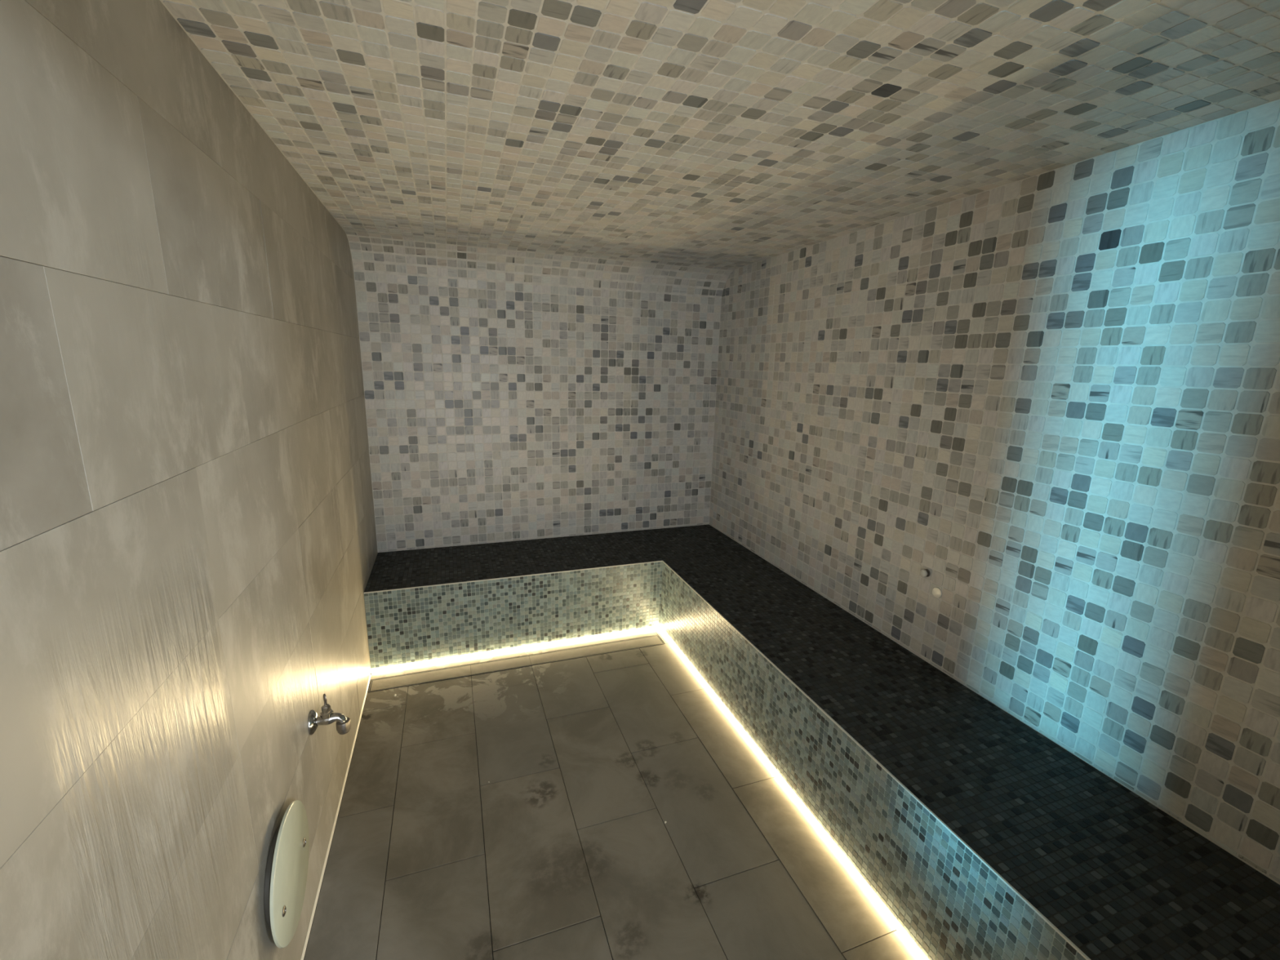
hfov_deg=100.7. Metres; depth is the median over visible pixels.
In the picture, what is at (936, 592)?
wall fitting
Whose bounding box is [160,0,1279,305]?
ceiling
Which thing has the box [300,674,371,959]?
trim
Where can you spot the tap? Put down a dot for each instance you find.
(343, 724)
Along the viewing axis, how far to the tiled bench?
1.74 m
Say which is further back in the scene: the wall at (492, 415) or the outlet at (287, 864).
the wall at (492, 415)
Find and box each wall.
[0,0,377,959]
[354,279,720,552]
[709,98,1279,884]
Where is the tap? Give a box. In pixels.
[308,693,351,735]
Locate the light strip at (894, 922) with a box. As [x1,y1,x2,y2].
[370,625,928,959]
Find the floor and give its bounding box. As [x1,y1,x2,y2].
[303,629,919,959]
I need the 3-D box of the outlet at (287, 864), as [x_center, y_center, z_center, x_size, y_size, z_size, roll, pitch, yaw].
[-0.856,0.939,1.270,0.034,0.327,0.330,-3,13,-19]
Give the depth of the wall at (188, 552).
0.86 m
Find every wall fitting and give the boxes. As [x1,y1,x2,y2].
[920,568,930,577]
[932,586,942,598]
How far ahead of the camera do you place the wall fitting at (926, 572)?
2.12 m
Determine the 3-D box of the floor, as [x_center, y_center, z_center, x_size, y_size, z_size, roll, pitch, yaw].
[0.030,1.233,2.091,2.462,0.120,3.690,-3,13,-19]
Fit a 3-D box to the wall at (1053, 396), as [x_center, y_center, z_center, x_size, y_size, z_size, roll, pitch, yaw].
[1.163,-0.014,2.219,0.121,2.324,3.690,-3,13,-19]
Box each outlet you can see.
[264,800,309,948]
[335,716,351,734]
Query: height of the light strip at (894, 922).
0.017 m
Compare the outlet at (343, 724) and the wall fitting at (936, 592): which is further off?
the wall fitting at (936, 592)
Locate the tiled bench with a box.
[363,524,1279,959]

